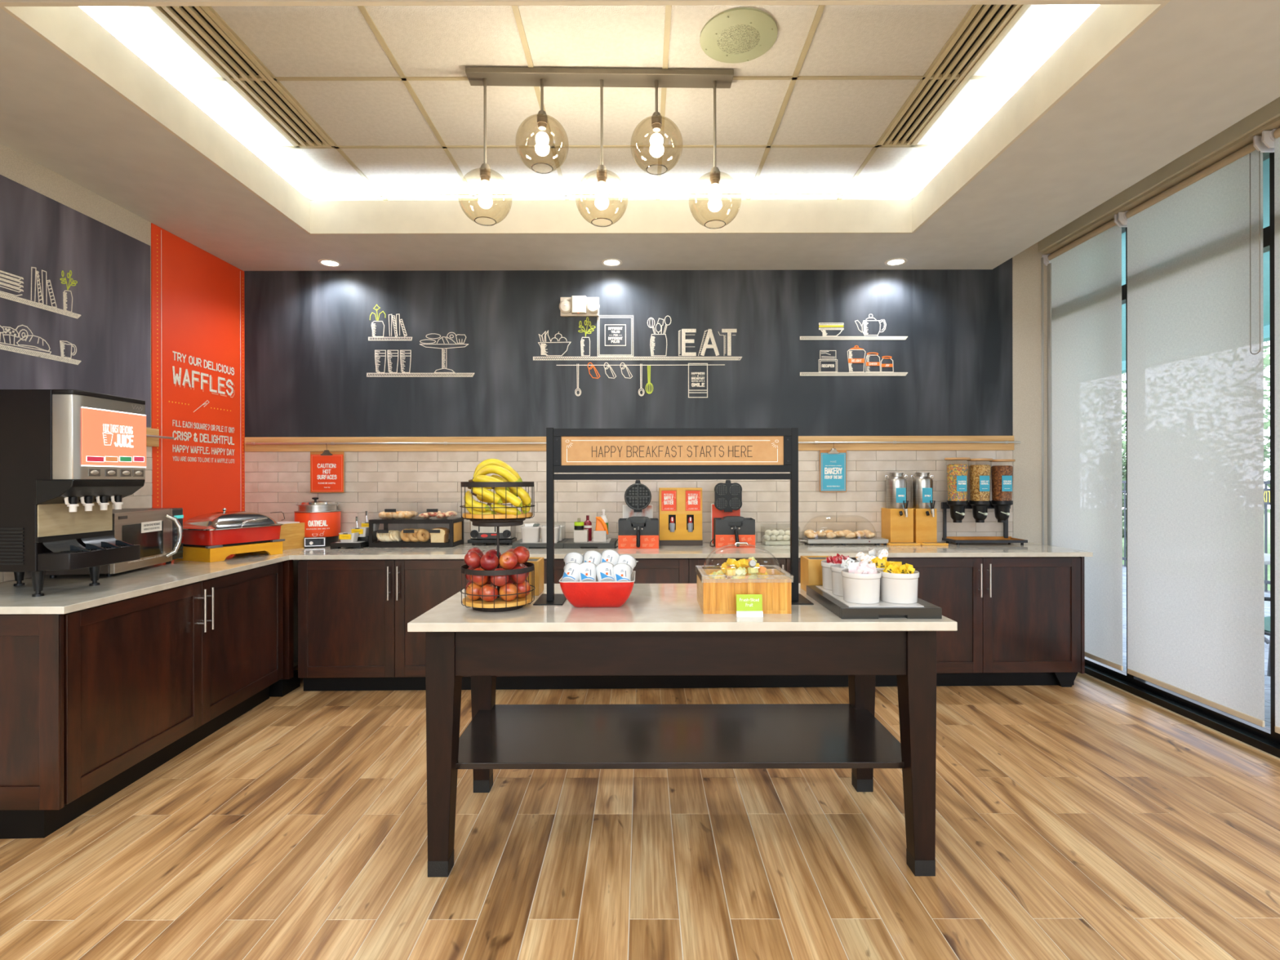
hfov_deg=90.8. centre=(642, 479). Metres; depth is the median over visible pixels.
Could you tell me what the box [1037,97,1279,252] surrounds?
wall
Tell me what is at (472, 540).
tray
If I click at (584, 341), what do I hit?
vase
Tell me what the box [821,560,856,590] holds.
crock
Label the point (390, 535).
muffin
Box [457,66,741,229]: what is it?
pendant lamp
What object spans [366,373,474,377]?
shelf
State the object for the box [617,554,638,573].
yogurt cup
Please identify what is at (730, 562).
pineapple chunk
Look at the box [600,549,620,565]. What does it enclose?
yogurt cup
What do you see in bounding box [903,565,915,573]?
packet
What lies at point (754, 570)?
chunk
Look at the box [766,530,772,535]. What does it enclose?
egg
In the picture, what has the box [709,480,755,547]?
iron
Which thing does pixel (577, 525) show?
bottle
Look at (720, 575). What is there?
pineapple chunk
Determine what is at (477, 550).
apple
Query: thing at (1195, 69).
ceiling
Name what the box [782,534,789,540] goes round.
egg
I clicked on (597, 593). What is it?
serving bowl
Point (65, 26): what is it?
cove
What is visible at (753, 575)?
chunk
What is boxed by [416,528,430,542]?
bagel
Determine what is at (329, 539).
control panel
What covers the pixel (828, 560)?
packet
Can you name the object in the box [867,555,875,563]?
cup
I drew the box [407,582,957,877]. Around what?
island table
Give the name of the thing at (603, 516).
pump bottle
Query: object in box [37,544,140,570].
drip tray
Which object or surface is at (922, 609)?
tray
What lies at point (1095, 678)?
trim
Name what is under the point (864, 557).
cup
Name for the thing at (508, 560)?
apple
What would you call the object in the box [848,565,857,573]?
packet
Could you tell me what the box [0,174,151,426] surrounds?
chalkboard
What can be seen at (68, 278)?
plant
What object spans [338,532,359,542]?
ramekin
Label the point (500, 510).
banana
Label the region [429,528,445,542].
bread slice
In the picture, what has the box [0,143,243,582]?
wall
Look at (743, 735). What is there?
shelf
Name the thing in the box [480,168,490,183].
socket
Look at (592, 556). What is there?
yogurt cup
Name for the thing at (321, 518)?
kettle
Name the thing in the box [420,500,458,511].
clear bin
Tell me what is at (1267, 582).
fence
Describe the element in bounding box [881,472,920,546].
dispenser
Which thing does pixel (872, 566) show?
packet
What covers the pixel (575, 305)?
emergency light
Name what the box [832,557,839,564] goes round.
packet
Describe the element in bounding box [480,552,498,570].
apple
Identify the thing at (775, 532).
egg
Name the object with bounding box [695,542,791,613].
box
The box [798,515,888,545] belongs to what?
display
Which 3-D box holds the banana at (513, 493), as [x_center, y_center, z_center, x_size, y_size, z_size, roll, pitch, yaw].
[-0.563,0.036,2.485,0.160,0.061,0.042,0,0,-5]
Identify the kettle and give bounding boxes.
[293,497,341,546]
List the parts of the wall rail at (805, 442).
rod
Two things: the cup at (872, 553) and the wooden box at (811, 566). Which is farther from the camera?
the wooden box at (811, 566)
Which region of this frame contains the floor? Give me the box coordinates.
[0,662,1279,959]
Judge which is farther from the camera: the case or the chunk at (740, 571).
the case
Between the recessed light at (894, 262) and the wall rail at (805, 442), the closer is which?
the recessed light at (894, 262)
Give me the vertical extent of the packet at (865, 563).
0.046 m
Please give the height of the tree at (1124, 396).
5.044 m
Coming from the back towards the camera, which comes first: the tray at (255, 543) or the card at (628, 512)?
the card at (628, 512)
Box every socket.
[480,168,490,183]
[537,115,547,130]
[596,170,607,184]
[651,116,662,132]
[710,172,719,186]
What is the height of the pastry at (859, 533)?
0.048 m
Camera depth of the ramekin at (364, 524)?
4.67 m
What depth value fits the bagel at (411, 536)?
4.59 m
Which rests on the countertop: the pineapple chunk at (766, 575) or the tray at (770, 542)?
the tray at (770, 542)
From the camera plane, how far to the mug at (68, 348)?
3.37 m
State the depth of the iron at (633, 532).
4.46 m
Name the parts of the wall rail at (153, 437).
rod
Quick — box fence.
[1122,480,1270,591]
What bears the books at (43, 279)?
on the chalkboard at (75, 287)
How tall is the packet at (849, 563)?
0.038 m
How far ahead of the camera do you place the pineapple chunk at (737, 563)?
2.40 m
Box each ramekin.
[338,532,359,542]
[351,527,368,537]
[360,521,379,530]
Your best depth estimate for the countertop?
4.11 m
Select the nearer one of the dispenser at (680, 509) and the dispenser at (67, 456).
the dispenser at (67, 456)
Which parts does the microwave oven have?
door, handle, control panel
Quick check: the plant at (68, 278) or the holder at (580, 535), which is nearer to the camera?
the plant at (68, 278)
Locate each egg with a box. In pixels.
[764,534,770,540]
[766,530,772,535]
[770,534,776,540]
[772,529,778,535]
[776,534,783,540]
[778,530,785,535]
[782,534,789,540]
[784,529,790,535]
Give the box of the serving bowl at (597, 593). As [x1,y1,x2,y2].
[559,570,635,607]
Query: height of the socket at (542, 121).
0.048 m
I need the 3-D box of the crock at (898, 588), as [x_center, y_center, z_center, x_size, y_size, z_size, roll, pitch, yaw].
[0.938,0.389,2.307,0.139,0.109,0.139,0,0,0]
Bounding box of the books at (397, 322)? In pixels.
[388,313,407,337]
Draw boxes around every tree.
[1121,350,1270,514]
[1121,388,1126,476]
[1122,435,1126,549]
[1263,341,1270,485]
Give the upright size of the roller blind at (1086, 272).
2.988 m
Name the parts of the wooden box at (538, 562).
panel, panel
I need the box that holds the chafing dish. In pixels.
[173,507,284,562]
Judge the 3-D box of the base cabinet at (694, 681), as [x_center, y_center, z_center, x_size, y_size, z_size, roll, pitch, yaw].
[0.953,0.957,4.436,1.301,0.882,0.604,0,0,-1]
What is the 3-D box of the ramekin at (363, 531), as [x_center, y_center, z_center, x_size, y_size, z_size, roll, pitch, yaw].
[-2.059,0.382,4.611,0.116,0.067,0.098,0,0,0]
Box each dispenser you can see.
[0,389,146,596]
[658,487,702,546]
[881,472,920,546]
[907,472,948,545]
[941,457,1027,545]
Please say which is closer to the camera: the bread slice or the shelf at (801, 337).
the bread slice
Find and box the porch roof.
[1121,158,1270,373]
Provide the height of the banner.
2.091 m
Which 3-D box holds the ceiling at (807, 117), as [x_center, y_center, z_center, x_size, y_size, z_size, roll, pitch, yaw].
[-0.204,-1.917,3.136,4.337,0.082,2.380,0,0,0]
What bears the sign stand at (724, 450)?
on the island table at (661, 629)
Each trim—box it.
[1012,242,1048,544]
[1040,257,1052,545]
[1083,673,1279,760]
[1084,663,1279,758]
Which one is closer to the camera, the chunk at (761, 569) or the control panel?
the chunk at (761, 569)
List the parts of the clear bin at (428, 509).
handle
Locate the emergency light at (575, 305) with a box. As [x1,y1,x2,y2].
[559,295,599,316]
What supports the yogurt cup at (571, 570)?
in the serving bowl at (597, 593)
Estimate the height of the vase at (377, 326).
0.124 m
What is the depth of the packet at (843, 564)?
2.42 m
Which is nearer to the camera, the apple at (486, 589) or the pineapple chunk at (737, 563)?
the apple at (486, 589)
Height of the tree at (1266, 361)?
4.688 m
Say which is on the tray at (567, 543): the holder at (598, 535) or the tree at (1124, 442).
the holder at (598, 535)
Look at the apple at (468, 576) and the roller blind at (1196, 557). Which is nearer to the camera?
the apple at (468, 576)
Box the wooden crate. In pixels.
[277,521,304,550]
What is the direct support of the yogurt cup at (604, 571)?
in the serving bowl at (597, 593)
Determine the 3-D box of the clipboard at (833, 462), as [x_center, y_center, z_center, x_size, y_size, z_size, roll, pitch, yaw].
[1.461,-0.098,4.819,0.205,0.383,0.020,0,0,0]
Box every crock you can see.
[520,525,541,542]
[540,525,560,542]
[554,521,564,541]
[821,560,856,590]
[830,564,848,596]
[841,568,881,604]
[879,568,919,604]
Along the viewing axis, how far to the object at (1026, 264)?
4.86 m
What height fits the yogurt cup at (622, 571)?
0.103 m
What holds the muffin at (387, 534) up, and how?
in the case
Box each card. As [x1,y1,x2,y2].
[622,504,653,518]
[711,503,740,544]
[736,594,763,617]
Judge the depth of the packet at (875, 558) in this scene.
2.43 m
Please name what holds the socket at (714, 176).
attached to the pendant lamp at (601, 77)
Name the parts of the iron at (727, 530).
plate, rotating handle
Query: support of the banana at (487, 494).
in the fruit stand at (497, 520)
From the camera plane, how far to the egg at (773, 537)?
4.67 m
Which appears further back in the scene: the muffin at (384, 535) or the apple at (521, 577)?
the muffin at (384, 535)
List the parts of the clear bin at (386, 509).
handle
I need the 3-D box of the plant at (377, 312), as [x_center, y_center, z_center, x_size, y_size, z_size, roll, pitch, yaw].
[-2.039,-1.290,4.860,0.124,0.127,0.001,0,0,0]
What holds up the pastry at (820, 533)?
on the display
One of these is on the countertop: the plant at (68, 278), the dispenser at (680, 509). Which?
the dispenser at (680, 509)
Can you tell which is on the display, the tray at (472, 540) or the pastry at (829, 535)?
the pastry at (829, 535)
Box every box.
[526,557,543,595]
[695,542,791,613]
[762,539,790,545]
[800,555,832,591]
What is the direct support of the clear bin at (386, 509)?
on the case
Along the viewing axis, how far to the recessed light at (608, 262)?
4.68 m
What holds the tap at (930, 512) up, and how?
on the dispenser at (925, 516)
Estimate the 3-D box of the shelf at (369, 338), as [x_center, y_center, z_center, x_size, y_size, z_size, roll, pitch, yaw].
[-1.942,-1.086,4.860,0.342,0.030,0.001,0,0,0]
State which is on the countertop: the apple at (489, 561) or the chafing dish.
the chafing dish
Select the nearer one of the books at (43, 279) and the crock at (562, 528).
the books at (43, 279)
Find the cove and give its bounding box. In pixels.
[0,0,1170,234]
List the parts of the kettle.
control plate, black plate, lid, knob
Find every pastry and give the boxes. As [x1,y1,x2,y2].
[804,529,813,536]
[806,532,817,538]
[816,530,826,537]
[823,529,833,533]
[826,532,836,538]
[834,530,847,537]
[844,532,855,538]
[854,530,865,537]
[863,532,875,538]
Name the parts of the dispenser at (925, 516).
drip plate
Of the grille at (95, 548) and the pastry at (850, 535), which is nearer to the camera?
the grille at (95, 548)
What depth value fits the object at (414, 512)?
4.70 m
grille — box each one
[57,543,134,552]
[716,24,759,53]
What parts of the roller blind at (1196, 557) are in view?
bead chain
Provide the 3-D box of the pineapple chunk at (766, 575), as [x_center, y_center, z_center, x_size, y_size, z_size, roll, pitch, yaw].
[0.479,0.376,2.474,0.033,0.033,0.036,0,0,40]
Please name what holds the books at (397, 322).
on the chalkboard at (854, 352)
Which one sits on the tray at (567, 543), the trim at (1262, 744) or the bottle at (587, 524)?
the bottle at (587, 524)
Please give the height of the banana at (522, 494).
0.085 m
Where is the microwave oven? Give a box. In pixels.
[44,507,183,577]
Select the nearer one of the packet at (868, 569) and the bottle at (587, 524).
the packet at (868, 569)
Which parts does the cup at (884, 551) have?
lid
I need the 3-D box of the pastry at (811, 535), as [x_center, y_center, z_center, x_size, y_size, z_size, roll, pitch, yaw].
[1.263,0.415,4.702,0.079,0.049,0.079,0,0,0]
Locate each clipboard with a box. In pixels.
[310,443,344,493]
[819,442,846,492]
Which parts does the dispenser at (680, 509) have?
frame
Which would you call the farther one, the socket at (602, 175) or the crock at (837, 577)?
the socket at (602, 175)
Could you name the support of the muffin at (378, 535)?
in the case
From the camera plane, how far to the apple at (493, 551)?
2.45 m
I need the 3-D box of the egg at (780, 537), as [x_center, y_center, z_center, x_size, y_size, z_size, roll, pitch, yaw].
[1.021,0.432,4.685,0.052,0.042,0.041,0,0,26]
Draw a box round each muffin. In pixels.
[376,533,383,542]
[382,533,390,542]
[386,529,392,542]
[388,529,395,542]
[391,529,402,541]
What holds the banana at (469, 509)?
on the fruit stand at (497, 520)
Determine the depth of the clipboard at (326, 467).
4.82 m
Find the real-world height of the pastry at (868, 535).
0.048 m
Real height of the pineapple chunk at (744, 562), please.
0.038 m
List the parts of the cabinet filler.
post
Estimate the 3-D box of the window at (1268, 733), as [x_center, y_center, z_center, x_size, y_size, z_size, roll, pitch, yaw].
[3.190,-0.178,2.620,0.240,3.144,4.440,0,0,0]
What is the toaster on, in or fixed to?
on the countertop
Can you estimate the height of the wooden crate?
0.187 m
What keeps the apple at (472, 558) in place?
in the fruit stand at (497, 520)
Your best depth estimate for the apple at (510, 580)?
2.49 m
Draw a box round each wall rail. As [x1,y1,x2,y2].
[146,427,174,446]
[244,435,1020,451]
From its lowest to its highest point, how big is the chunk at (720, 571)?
0.040 m
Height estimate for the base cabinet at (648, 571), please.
0.882 m
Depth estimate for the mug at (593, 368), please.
4.86 m
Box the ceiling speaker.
[699,7,777,63]
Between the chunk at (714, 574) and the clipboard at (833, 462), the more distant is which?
the clipboard at (833, 462)
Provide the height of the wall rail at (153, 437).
0.112 m
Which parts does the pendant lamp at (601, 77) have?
rod, bulb, rod, bulb, rod, bulb, bulb, rod, lamp shade, rod, bulb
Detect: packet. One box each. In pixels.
[826,555,833,563]
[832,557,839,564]
[840,560,848,568]
[848,562,857,570]
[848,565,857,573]
[854,568,864,573]
[858,564,866,573]
[862,560,869,568]
[865,566,874,573]
[867,562,877,573]
[871,557,879,564]
[876,558,886,568]
[884,564,893,573]
[890,564,899,572]
[898,564,905,573]
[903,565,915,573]
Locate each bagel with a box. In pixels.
[400,528,409,542]
[408,528,418,542]
[413,528,424,542]
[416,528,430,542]
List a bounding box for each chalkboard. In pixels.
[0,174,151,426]
[244,257,1013,437]
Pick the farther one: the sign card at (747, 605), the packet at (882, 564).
the packet at (882, 564)
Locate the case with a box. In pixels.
[368,517,463,547]
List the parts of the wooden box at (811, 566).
panel, panel, panel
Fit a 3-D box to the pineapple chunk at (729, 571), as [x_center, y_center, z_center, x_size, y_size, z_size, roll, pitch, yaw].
[0.331,0.344,2.355,0.036,0.029,0.030,0,0,-19]
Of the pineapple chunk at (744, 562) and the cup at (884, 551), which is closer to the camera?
the pineapple chunk at (744, 562)
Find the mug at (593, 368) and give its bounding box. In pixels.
[587,362,599,378]
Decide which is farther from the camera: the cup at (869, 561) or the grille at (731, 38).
the grille at (731, 38)
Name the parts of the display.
handle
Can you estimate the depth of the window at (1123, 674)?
4.21 m
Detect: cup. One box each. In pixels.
[561,562,580,581]
[564,551,583,564]
[578,561,596,581]
[582,550,601,575]
[595,561,614,581]
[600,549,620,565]
[612,563,634,581]
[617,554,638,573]
[855,551,864,560]
[860,554,871,563]
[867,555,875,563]
[868,548,876,556]
[876,552,887,559]
[877,548,888,556]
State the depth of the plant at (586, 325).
4.86 m
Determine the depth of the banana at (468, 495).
2.31 m
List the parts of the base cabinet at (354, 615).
rail, rail, door, handle, handle, rail, door, rail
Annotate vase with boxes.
[62,289,72,312]
[371,320,384,337]
[580,337,590,355]
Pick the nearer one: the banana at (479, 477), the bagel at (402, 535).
the banana at (479, 477)
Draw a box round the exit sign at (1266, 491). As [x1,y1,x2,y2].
[1263,488,1270,504]
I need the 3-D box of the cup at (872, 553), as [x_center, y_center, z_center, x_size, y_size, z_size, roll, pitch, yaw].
[0.949,0.302,2.597,0.032,0.038,0.039,0,0,28]
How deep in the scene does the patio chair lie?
4.35 m
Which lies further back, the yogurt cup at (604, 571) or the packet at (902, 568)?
the yogurt cup at (604, 571)
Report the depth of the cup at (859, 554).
2.58 m
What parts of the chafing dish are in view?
steel lid, lid handle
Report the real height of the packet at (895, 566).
0.047 m
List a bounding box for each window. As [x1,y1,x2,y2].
[1041,115,1279,744]
[1084,226,1139,684]
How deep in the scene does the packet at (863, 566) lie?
2.31 m
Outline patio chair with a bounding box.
[1264,596,1270,676]
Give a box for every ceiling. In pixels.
[0,0,1279,271]
[79,4,1100,200]
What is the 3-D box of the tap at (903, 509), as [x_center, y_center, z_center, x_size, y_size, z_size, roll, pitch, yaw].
[1.924,0.215,4.653,0.061,0.121,0.065,0,0,0]
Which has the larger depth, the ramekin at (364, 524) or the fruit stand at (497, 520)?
the ramekin at (364, 524)
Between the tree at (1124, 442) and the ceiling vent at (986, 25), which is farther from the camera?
the tree at (1124, 442)
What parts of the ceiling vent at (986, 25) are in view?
blade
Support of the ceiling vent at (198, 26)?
in the ceiling at (807, 117)
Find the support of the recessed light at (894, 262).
in the ceiling at (1195, 69)
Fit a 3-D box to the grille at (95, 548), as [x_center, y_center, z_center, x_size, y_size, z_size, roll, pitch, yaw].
[-2.410,0.303,2.795,0.078,0.004,0.300,0,0,0]
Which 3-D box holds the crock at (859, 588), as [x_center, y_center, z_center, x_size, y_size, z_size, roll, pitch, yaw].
[0.801,0.389,2.307,0.139,0.109,0.139,0,0,0]
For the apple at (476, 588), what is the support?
on the fruit stand at (497, 520)
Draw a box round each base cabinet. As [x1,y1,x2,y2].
[0,561,283,839]
[297,559,471,691]
[495,558,688,689]
[688,557,880,688]
[880,556,1084,687]
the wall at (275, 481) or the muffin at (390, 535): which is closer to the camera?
the muffin at (390, 535)
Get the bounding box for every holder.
[573,528,588,542]
[593,529,606,542]
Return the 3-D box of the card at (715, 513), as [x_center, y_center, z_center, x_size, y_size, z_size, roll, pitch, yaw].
[0.626,0.332,4.721,0.221,0.305,0.005,0,0,0]
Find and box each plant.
[60,270,77,290]
[369,304,385,320]
[577,316,595,336]
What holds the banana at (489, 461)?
in the fruit stand at (497, 520)
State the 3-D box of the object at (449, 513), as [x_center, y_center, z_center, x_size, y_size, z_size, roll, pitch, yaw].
[-1.422,0.253,4.642,0.064,0.042,0.080,0,0,33]
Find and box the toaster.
[467,520,516,545]
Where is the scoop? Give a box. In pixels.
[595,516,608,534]
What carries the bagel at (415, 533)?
in the case
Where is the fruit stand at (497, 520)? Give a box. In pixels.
[459,481,535,612]
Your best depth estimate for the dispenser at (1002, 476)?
4.65 m
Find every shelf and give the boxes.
[0,292,80,318]
[0,343,81,364]
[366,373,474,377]
[368,337,412,340]
[456,703,904,768]
[800,336,907,339]
[800,372,907,375]
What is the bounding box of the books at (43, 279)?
[31,266,57,307]
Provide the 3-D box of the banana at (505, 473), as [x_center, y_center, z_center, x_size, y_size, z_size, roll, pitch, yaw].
[-0.545,-0.012,2.376,0.194,0.088,0.049,0,0,5]
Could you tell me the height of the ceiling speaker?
0.020 m
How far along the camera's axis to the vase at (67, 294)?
3.36 m
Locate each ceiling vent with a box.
[150,6,335,147]
[877,4,1028,146]
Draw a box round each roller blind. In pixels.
[1041,213,1127,671]
[1117,135,1274,727]
[1262,127,1279,733]
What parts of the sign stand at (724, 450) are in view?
plate, post, sign panel, frame, post, plate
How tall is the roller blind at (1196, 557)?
2.988 m
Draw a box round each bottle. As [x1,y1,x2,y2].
[573,521,583,529]
[583,515,591,541]
[600,509,608,539]
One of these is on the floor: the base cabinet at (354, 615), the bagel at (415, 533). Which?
the base cabinet at (354, 615)
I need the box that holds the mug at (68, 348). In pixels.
[59,340,76,358]
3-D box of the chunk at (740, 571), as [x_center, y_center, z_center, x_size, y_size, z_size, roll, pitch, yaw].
[0.363,0.346,2.372,0.038,0.040,0.034,0,0,-9]
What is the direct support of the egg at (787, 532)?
in the tray at (770, 542)
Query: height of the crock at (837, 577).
0.109 m
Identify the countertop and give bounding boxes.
[0,542,1093,614]
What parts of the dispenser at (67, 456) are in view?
leg, leg, nozzle lever, splash panel, nozzle lever, leg, nozzle lever, steel door, nozzle lever, lit panel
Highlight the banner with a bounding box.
[151,222,244,522]
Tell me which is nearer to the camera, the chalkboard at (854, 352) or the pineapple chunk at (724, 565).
the pineapple chunk at (724, 565)
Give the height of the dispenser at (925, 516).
0.536 m
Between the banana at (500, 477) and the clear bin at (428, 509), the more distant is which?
the clear bin at (428, 509)
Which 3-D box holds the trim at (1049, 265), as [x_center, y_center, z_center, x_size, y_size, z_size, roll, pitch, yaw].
[3.107,-0.306,4.839,0.065,2.800,0.038,0,0,0]
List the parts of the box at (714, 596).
lid handle, rail, lid knob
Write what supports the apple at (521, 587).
on the fruit stand at (497, 520)
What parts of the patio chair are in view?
seat, armrest, frame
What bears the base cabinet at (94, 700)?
on the floor
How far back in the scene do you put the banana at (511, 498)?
2.31 m
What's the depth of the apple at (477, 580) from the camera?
2.32 m
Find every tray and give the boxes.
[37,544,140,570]
[182,539,271,546]
[330,530,377,548]
[467,537,516,542]
[511,537,617,548]
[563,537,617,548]
[806,585,942,618]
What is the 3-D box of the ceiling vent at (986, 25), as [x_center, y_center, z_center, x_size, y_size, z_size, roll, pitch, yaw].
[1.424,-1.891,2.756,0.204,0.032,1.580,0,0,0]
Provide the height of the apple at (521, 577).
0.067 m
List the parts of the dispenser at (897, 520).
drip plate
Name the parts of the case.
bin handle, bin handle, bin handle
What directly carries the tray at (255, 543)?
on the chafing dish
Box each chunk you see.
[711,571,718,578]
[714,573,725,578]
[716,569,724,574]
[721,562,727,570]
[725,558,736,566]
[725,567,735,575]
[734,559,741,568]
[735,566,744,576]
[740,558,748,567]
[740,567,746,576]
[747,566,758,573]
[751,573,756,578]
[758,565,766,573]
[759,571,768,578]
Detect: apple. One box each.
[464,551,481,568]
[465,566,481,582]
[466,547,484,556]
[466,582,482,599]
[470,567,488,585]
[479,582,497,601]
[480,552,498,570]
[484,578,496,586]
[485,549,501,556]
[490,568,509,586]
[498,551,517,569]
[498,582,516,600]
[499,577,513,588]
[506,548,518,564]
[509,565,527,583]
[512,546,529,564]
[514,581,530,597]
[515,563,528,577]
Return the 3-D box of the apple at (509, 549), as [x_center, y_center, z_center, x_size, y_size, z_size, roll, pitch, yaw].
[-0.508,0.302,2.475,0.067,0.065,0.068,0,0,-3]
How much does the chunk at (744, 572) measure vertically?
0.034 m
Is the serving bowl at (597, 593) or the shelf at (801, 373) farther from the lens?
the shelf at (801, 373)
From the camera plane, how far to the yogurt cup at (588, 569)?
2.42 m
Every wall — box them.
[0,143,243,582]
[244,450,1013,662]
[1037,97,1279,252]
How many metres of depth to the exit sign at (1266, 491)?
7.72 m
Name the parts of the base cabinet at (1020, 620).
door, rail, rail, handle, handle, door, rail, rail, panel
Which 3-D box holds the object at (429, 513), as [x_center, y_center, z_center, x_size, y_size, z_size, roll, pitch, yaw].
[-1.544,0.253,4.643,0.064,0.042,0.080,0,0,-42]
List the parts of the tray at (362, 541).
white plate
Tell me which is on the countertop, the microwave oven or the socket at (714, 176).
the microwave oven
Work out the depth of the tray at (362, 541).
4.48 m
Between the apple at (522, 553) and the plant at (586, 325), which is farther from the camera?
the plant at (586, 325)
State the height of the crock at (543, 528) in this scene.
0.112 m
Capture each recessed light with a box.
[318,259,342,266]
[600,258,622,266]
[884,257,907,266]
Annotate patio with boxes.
[1122,564,1271,728]
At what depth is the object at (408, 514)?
4.62 m
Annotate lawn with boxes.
[1122,509,1270,591]
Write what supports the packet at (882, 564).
in the crock
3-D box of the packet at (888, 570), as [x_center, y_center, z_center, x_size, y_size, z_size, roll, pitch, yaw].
[0.903,0.330,2.294,0.042,0.045,0.020,0,0,41]
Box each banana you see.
[463,490,490,511]
[465,502,496,514]
[467,487,502,503]
[468,475,510,491]
[472,458,522,481]
[472,493,509,503]
[473,464,519,481]
[484,487,518,496]
[487,502,521,515]
[490,474,512,492]
[491,487,523,506]
[509,487,531,506]
[521,493,530,513]
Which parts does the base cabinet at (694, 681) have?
door, rail, door, rail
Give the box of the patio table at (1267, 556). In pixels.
[1263,553,1270,644]
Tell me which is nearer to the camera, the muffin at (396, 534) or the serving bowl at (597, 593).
the serving bowl at (597, 593)
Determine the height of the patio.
0.100 m
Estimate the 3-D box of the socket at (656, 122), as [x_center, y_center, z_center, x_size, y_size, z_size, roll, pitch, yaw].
[0.067,-1.649,2.931,0.048,0.048,0.048,0,0,-1]
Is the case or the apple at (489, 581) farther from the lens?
the case
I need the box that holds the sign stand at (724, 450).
[533,427,813,604]
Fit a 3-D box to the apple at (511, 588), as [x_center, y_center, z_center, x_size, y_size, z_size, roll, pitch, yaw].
[-0.497,0.417,2.340,0.067,0.068,0.066,0,0,-31]
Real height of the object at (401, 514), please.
0.054 m
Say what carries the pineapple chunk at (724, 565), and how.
on the pineapple chunk
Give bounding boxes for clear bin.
[370,500,419,511]
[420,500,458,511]
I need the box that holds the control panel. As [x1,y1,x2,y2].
[321,535,337,546]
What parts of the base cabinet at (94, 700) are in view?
rail, rail, panel, door, rail, rail, handle, handle, door, rail, rail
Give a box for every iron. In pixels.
[614,480,658,548]
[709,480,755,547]
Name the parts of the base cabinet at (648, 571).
door, rail, rail, door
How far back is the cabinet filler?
4.09 m
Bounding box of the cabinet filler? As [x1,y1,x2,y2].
[269,560,300,697]
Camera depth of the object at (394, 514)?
4.62 m
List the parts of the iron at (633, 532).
plate, rotating handle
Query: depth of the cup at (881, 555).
2.55 m
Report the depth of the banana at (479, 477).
2.32 m
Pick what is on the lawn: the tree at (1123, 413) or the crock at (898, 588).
the tree at (1123, 413)
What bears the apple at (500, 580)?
on the apple at (511, 588)
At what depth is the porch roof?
5.71 m
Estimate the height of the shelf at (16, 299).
0.031 m
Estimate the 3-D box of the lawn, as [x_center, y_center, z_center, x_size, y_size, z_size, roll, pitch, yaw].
[19.003,1.448,13.000,22.000,0.070,34.000,0,0,0]
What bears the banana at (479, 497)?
on the fruit stand at (497, 520)
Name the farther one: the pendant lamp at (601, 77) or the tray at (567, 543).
the tray at (567, 543)
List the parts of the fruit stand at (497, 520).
dish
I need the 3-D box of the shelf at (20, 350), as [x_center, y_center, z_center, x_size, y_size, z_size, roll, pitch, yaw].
[-3.062,-0.636,3.130,0.001,0.028,0.624,0,0,0]
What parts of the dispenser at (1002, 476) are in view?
wood lid, wood lid, tray frame, wood lid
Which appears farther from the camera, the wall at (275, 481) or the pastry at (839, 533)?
the wall at (275, 481)
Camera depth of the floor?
2.38 m
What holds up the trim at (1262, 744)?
attached to the wall at (1269, 112)
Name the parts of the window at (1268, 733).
valance rail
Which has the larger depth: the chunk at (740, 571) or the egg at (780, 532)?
the egg at (780, 532)
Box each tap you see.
[898,500,908,517]
[925,500,935,516]
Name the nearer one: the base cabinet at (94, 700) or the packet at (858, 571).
the packet at (858, 571)
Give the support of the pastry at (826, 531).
on the display
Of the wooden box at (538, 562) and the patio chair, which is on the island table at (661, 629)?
the wooden box at (538, 562)
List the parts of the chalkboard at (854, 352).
drawn rod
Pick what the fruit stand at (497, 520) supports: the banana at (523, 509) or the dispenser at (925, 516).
the banana at (523, 509)

